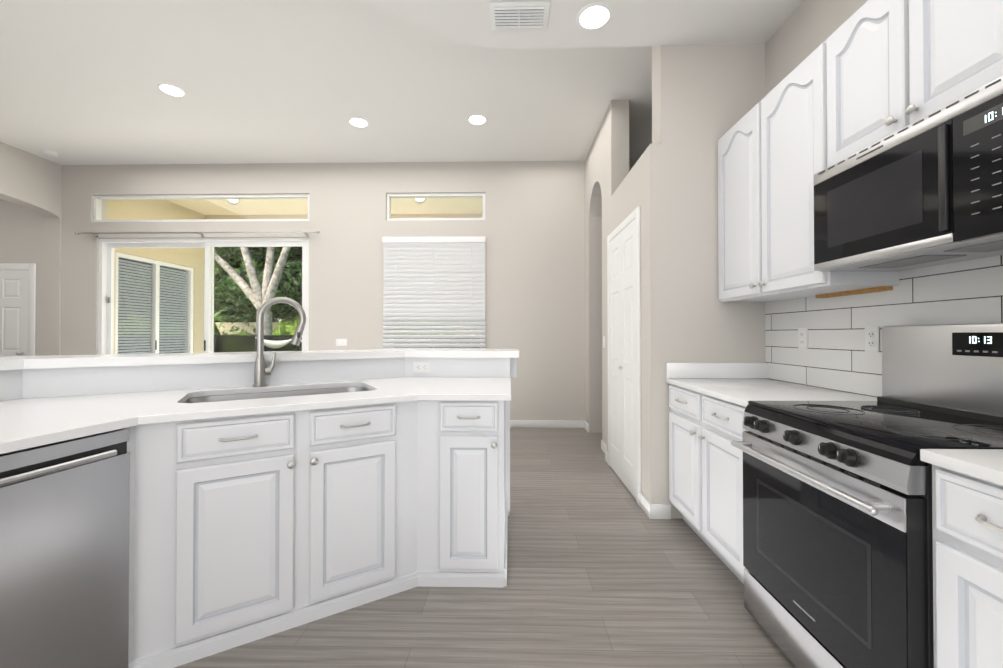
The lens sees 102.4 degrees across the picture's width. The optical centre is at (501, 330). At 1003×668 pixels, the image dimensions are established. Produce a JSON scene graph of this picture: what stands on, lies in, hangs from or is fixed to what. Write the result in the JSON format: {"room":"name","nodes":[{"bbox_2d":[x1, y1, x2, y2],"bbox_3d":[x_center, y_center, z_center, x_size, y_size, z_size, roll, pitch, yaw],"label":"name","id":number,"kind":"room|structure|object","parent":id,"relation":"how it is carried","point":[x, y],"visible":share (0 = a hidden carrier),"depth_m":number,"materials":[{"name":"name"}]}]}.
{"room":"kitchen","nodes":[
{"label":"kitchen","id":0,"kind":"room"},
{"bbox_2d":[0,0,802,164],"bbox_3d":[-3.256,-2.122,1.093,11.600,0.460,8.790,0,0,1],"label":"ceiling","id":1,"kind":"structure","parent":0,"point":[280,81],"depth_m":3.50,"materials":[{"name":"white paint"}]},
{"bbox_2d":[42,150,57,156],"bbox_3d":[-5.560,-2.183,4.965,0.140,0.030,0.140,0,0,1],"label":"smoke detector","id":2,"kind":"object","parent":1,"relation":"attached to","point":[50,153],"visible":1,"depth_m":4.94,"materials":[{"name":"white plastic"}]},
{"bbox_2d":[157,83,186,96],"bbox_3d":[-3.025,-2.206,3.701,0.214,0.006,0.214,0,0,1],"label":"recessed light","id":3,"kind":"object","parent":1,"relation":"in","point":[171,90],"visible":1,"depth_m":3.70,"materials":[{"name":"white"}]},
{"bbox_2d":[348,117,368,127],"bbox_3d":[-1.510,-2.201,4.260,0.214,0.006,0.214,0,0,1],"label":"recessed light","id":4,"kind":"object","parent":1,"relation":"in","point":[359,122],"visible":1,"depth_m":4.26,"materials":[{"name":"white"}]},
{"bbox_2d":[467,114,487,124],"bbox_3d":[-0.252,-2.201,4.208,0.214,0.006,0.214,0,0,1],"label":"recessed light","id":5,"kind":"object","parent":1,"relation":"in","point":[476,119],"visible":1,"depth_m":4.20,"materials":[{"name":"white"}]},
{"bbox_2d":[489,1,549,29],"bbox_3d":[0.105,-1.872,2.405,0.350,0.018,0.210,0,0,1],"label":"ceiling vent","id":6,"kind":"object","parent":1,"relation":"in","point":[525,15],"visible":1,"depth_m":2.38,"materials":[{"name":"white"}]},
{"bbox_2d":[576,2,612,30],"bbox_3d":[0.556,-1.877,2.415,0.214,0.006,0.214,0,0,1],"label":"recessed light","id":7,"kind":"object","parent":1,"relation":"in","point":[594,16],"visible":1,"depth_m":2.40,"materials":[{"name":"white"}]},
{"bbox_2d":[0,0,867,518],"bbox_3d":[-3.358,-0.513,0.981,11.800,3.440,8.990,0,0,1],"label":"wall","id":8,"kind":"structure","parent":0,"point":[546,228],"depth_m":5.20,"materials":[{"name":"grey paint"}]},
{"bbox_2d":[0,270,27,356],"bbox_3d":[-6.644,0.216,5.291,0.794,2.037,0.087,0,0,1],"label":"room door","id":9,"kind":"structure","parent":8,"relation":"in","point":[13,312],"depth_m":5.32,"materials":[{"name":"white wood"}]},
{"bbox_2d":[0,263,35,355],"bbox_3d":[-6.643,0.177,5.326,0.970,2.135,0.020,0,0,1],"label":"door frame","id":10,"kind":"structure","parent":8,"relation":"attached to","point":[30,268],"depth_m":5.32,"materials":[{"name":"white wood"}]},
{"bbox_2d":[74,230,319,237],"bbox_3d":[-3.939,-1.261,5.241,3.206,0.069,0.108,0,0,1],"label":"curtain rod","id":11,"kind":"object","parent":8,"relation":"attached to","point":[96,234],"visible":1,"depth_m":5.20,"materials":[{"name":"silver metal"}]},
{"bbox_2d":[94,194,308,221],"bbox_3d":[-3.967,-1.618,5.364,2.906,0.361,0.070,0,0,1],"label":"transom","id":12,"kind":"object","parent":8,"relation":"attached to","point":[98,214],"visible":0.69,"depth_m":5.34,"materials":[{"name":"white"}]},
{"bbox_2d":[98,238,308,354],"bbox_3d":[-3.924,0.011,5.362,2.821,2.468,0.124,0,0,1],"label":"sliding glass door","id":13,"kind":"structure","parent":8,"relation":"attached to","point":[106,334],"depth_m":5.34,"materials":[{"name":"white"}]},
{"bbox_2d":[336,339,346,345],"bbox_3d":[-2.084,0.149,5.241,0.145,0.090,0.009,0,0,1],"label":"light switch","id":14,"kind":"object","parent":8,"relation":"attached to","point":[341,342],"visible":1,"depth_m":5.24,"materials":[{"name":"white plastic"}]},
{"bbox_2d":[382,236,485,348],"bbox_3d":[-0.866,-0.382,5.188,1.327,1.650,0.073,0,0,1],"label":"window blinds","id":15,"kind":"object","parent":8,"relation":"attached to","point":[433,278],"visible":0.81,"depth_m":5.18,"materials":[{"name":"white"}]},
{"bbox_2d":[387,193,484,220],"bbox_3d":[-0.858,-1.618,5.302,1.296,0.361,0.070,0,0,1],"label":"transom","id":16,"kind":"object","parent":8,"relation":"attached to","point":[435,195],"visible":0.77,"depth_m":5.28,"materials":[{"name":"white"}]},
{"bbox_2d":[390,321,482,347],"bbox_3d":[-0.858,-0.340,5.276,1.270,1.628,0.160,0,0,1],"label":"window","id":17,"kind":"structure","parent":8,"relation":"in","point":[442,334],"depth_m":5.31,"materials":[{"name":"white"}]},
{"bbox_2d":[510,420,670,518],"bbox_3d":[-3.881,1.185,3.990,10.236,0.095,2.566,0,0,1],"label":"baseboard","id":18,"kind":"structure","parent":8,"relation":"attached to","point":[656,511],"depth_m":5.09,"materials":[{"name":"white wood"}]},
{"bbox_2d":[609,219,635,498],"bbox_3d":[0.965,0.203,3.275,0.044,2.024,0.758,0,0,1],"label":"pantry door","id":19,"kind":"structure","parent":8,"relation":"in","point":[622,355],"depth_m":3.21,"materials":[{"name":"white wood"}]},
{"bbox_2d":[607,206,640,504],"bbox_3d":[0.978,0.176,3.275,0.018,2.102,0.890,0,0,1],"label":"door frame","id":20,"kind":"structure","parent":8,"relation":"attached to","point":[632,216],"depth_m":2.85,"materials":[{"name":"white wood"}]},
{"bbox_2d":[666,363,767,378],"bbox_3d":[1.394,0.257,2.613,0.643,0.100,0.022,0,0,1],"label":"backsplash","id":21,"kind":"structure","parent":8,"relation":"attached to","point":[673,370],"depth_m":2.60,"materials":[{"name":"white stone"}]},
{"bbox_2d":[718,44,898,301],"bbox_3d":[1.555,-0.724,2.178,0.318,1.067,0.899,0,0,1],"label":"upper cabinet","id":22,"kind":"object","parent":8,"relation":"attached to","point":[769,160],"depth_m":2.05,"materials":[{"name":"white wood"}]},
{"bbox_2d":[765,255,1002,396],"bbox_3d":[1.691,0.007,1.102,0.008,0.633,3.040,0,0,1],"label":"tile backsplash","id":23,"kind":"structure","parent":8,"relation":"attached to","point":[835,355],"depth_m":1.90,"materials":[{"name":"white tile"}]},
{"bbox_2d":[798,328,807,348],"bbox_3d":[1.705,0.041,2.282,0.009,0.116,0.072,0,0,1],"label":"outlet","id":24,"kind":"object","parent":23,"relation":"attached to","point":[802,337],"visible":1,"depth_m":2.27,"materials":[{"name":"white plastic"}]},
{"bbox_2d":[865,326,879,351],"bbox_3d":[1.696,0.037,1.847,0.009,0.116,0.072,0,0,1],"label":"outlet","id":25,"kind":"object","parent":23,"relation":"attached to","point":[872,338],"visible":1,"depth_m":1.84,"materials":[{"name":"white plastic"}]},
{"bbox_2d":[822,0,1002,169],"bbox_3d":[1.539,-0.972,1.349,0.318,0.585,0.764,0,0,1],"label":"upper cabinet","id":26,"kind":"object","parent":8,"relation":"attached to","point":[868,73],"depth_m":1.40,"materials":[{"name":"white wood"}]},
{"bbox_2d":[814,76,1002,271],"bbox_3d":[1.504,-0.462,1.345,0.372,0.419,0.754,0,0,1],"label":"microwave","id":27,"kind":"object","parent":26,"relation":"attached to","point":[926,191],"visible":1,"depth_m":1.29,"materials":[{"name":"grey"}]},
{"bbox_2d":[174,428,795,667],"bbox_3d":[-3.256,1.258,1.064,11.600,0.100,8.790,0,0,1],"label":"floor","id":28,"kind":"structure","parent":0,"point":[604,570],"depth_m":1.77,"materials":[{"name":"wood"}]},
{"bbox_2d":[0,428,129,667],"bbox_3d":[-1.599,0.770,1.127,0.631,0.876,0.597,0,-1,9],"label":"dishwasher","id":29,"kind":"object","parent":28,"relation":"on","point":[64,548],"visible":1,"depth_m":1.20,"materials":[{"name":"grey metal"}]},
{"bbox_2d":[0,349,518,667],"bbox_3d":[-1.388,0.663,1.064,2.945,1.090,3.946,0,0,1],"label":"kitchen island","id":30,"kind":"object","parent":28,"relation":"on","point":[302,488],"visible":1,"depth_m":1.74,"materials":[{"name":"white wood"}]},
{"bbox_2d":[184,387,370,402],"bbox_3d":[-1.087,0.440,2.037,0.940,0.214,0.816,0,0,1],"label":"sink","id":31,"kind":"object","parent":30,"relation":"in","point":[292,391],"depth_m":2.18,"materials":[{"name":"silver metal"}]},
{"bbox_2d":[253,297,305,386],"bbox_3d":[-1.236,0.056,2.246,0.227,0.493,0.160,0,0,1],"label":"faucet","id":32,"kind":"object","parent":30,"relation":"on","point":[261,371],"visible":1,"depth_m":2.20,"materials":[{"name":"silver metal"}]},
{"bbox_2d":[413,362,430,372],"bbox_3d":[-0.529,0.242,2.679,0.116,0.072,0.009,0,0,1],"label":"outlet","id":33,"kind":"object","parent":30,"relation":"attached to","point":[421,367],"visible":1,"depth_m":2.68,"materials":[{"name":"white plastic"}]},
{"bbox_2d":[669,383,748,583],"bbox_3d":[1.393,0.776,2.170,0.643,0.883,0.896,0,0,1],"label":"base cabinet","id":34,"kind":"object","parent":28,"relation":"on","point":[708,403],"depth_m":2.09,"materials":[{"name":"white wood"}]},
{"bbox_2d":[666,379,876,402],"bbox_3d":[1.385,0.318,2.174,0.643,0.030,0.900,0,0,1],"label":"countertop","id":35,"kind":"structure","parent":34,"relation":"on","point":[740,390],"depth_m":2.04,"materials":[{"name":"white stone"}]},
{"bbox_2d":[731,323,1002,667],"bbox_3d":[1.322,0.593,1.359,0.734,1.235,0.713,0,0,1],"label":"range","id":36,"kind":"object","parent":28,"relation":"on","point":[837,538],"visible":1,"depth_m":1.30,"materials":[{"name":"grey metal"}]},
{"bbox_2d":[920,455,1002,667],"bbox_3d":[1.367,0.764,0.809,0.643,0.883,0.364,0,0,1],"label":"base cabinet","id":37,"kind":"object","parent":28,"relation":"on","point":[967,506],"depth_m":0.91,"materials":[{"name":"white wood"}]},
{"bbox_2d":[920,449,1002,478],"bbox_3d":[1.348,0.302,0.292,0.643,0.030,1.411,0,0,1],"label":"countertop","id":38,"kind":"structure","parent":37,"relation":"on","point":[984,461],"depth_m":0.93,"materials":[{"name":"white stone"}]},
{"label":"outside","id":39,"kind":"structure","parent":0,"visible":0},
{"bbox_3d":[0.610,1.579,34.798,120.000,0.120,90.000,0,0,1],"label":"lanai","id":40,"kind":"object","parent":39,"visible":0},
{"bbox_2d":[106,197,482,353],"bbox_3d":[-2.757,-0.520,6.596,17.620,3.550,2.260,0,0,1],"label":"wall","id":41,"kind":"structure","parent":40,"relation":"on","point":[428,205],"depth_m":7.04,"materials":[{"name":"yellow paint"}]},
{"bbox_2d":[115,252,193,353],"bbox_3d":[-5.632,0.056,6.558,0.112,2.398,1.456,0,0,1],"label":"window shutters","id":42,"kind":"object","parent":41,"relation":"attached to","point":[150,297],"depth_m":6.52,"materials":[{"name":"white plastic"}]},
{"bbox_2d":[227,199,239,204],"bbox_3d":[-4.339,-2.114,6.521,0.182,0.143,0.181,0,0,1],"label":"ceiling light","id":43,"kind":"object","parent":41,"relation":"attached to","point":[231,201],"depth_m":6.49,"materials":[{"name":"white metal"}]},
{"bbox_2d":[415,198,424,203],"bbox_3d":[-1.310,-2.114,6.461,0.182,0.143,0.181,0,0,1],"label":"ceiling light","id":44,"kind":"object","parent":41,"relation":"attached to","point":[419,199],"depth_m":6.43,"materials":[{"name":"white metal"}]},
{"bbox_2d":[216,322,477,334],"bbox_3d":[-3.797,0.511,14.189,32.000,1.620,0.200,0,0,1],"label":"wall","id":45,"kind":"structure","parent":40,"relation":"on","point":[229,324],"depth_m":14.20,"materials":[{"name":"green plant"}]},
{"bbox_2d":[214,247,479,334],"bbox_3d":[-5.684,-6.469,19.453,41.128,18.129,18.056,0,0,1],"label":"trees","id":46,"kind":"object","parent":40,"relation":"on","point":[221,278],"depth_m":12.49,"materials":[{"name":"green plant"}]},
{"bbox_2d":[214,334,479,351],"bbox_3d":[-2.870,0.690,9.468,7.872,1.220,0.032,0,0,1],"label":"fence","id":47,"kind":"object","parent":40,"relation":"on","point":[246,344],"depth_m":9.53,"materials":[{"name":"black"}]},
{"bbox_2d":[255,337,291,347],"bbox_3d":[-5.307,0.274,9.404,0.877,0.269,0.032,0,0,1],"label":"hammock","id":48,"kind":"object","parent":47,"relation":"hanging from","point":[269,343],"depth_m":9.40,"materials":[{"name":"white fabric"}]}
]}

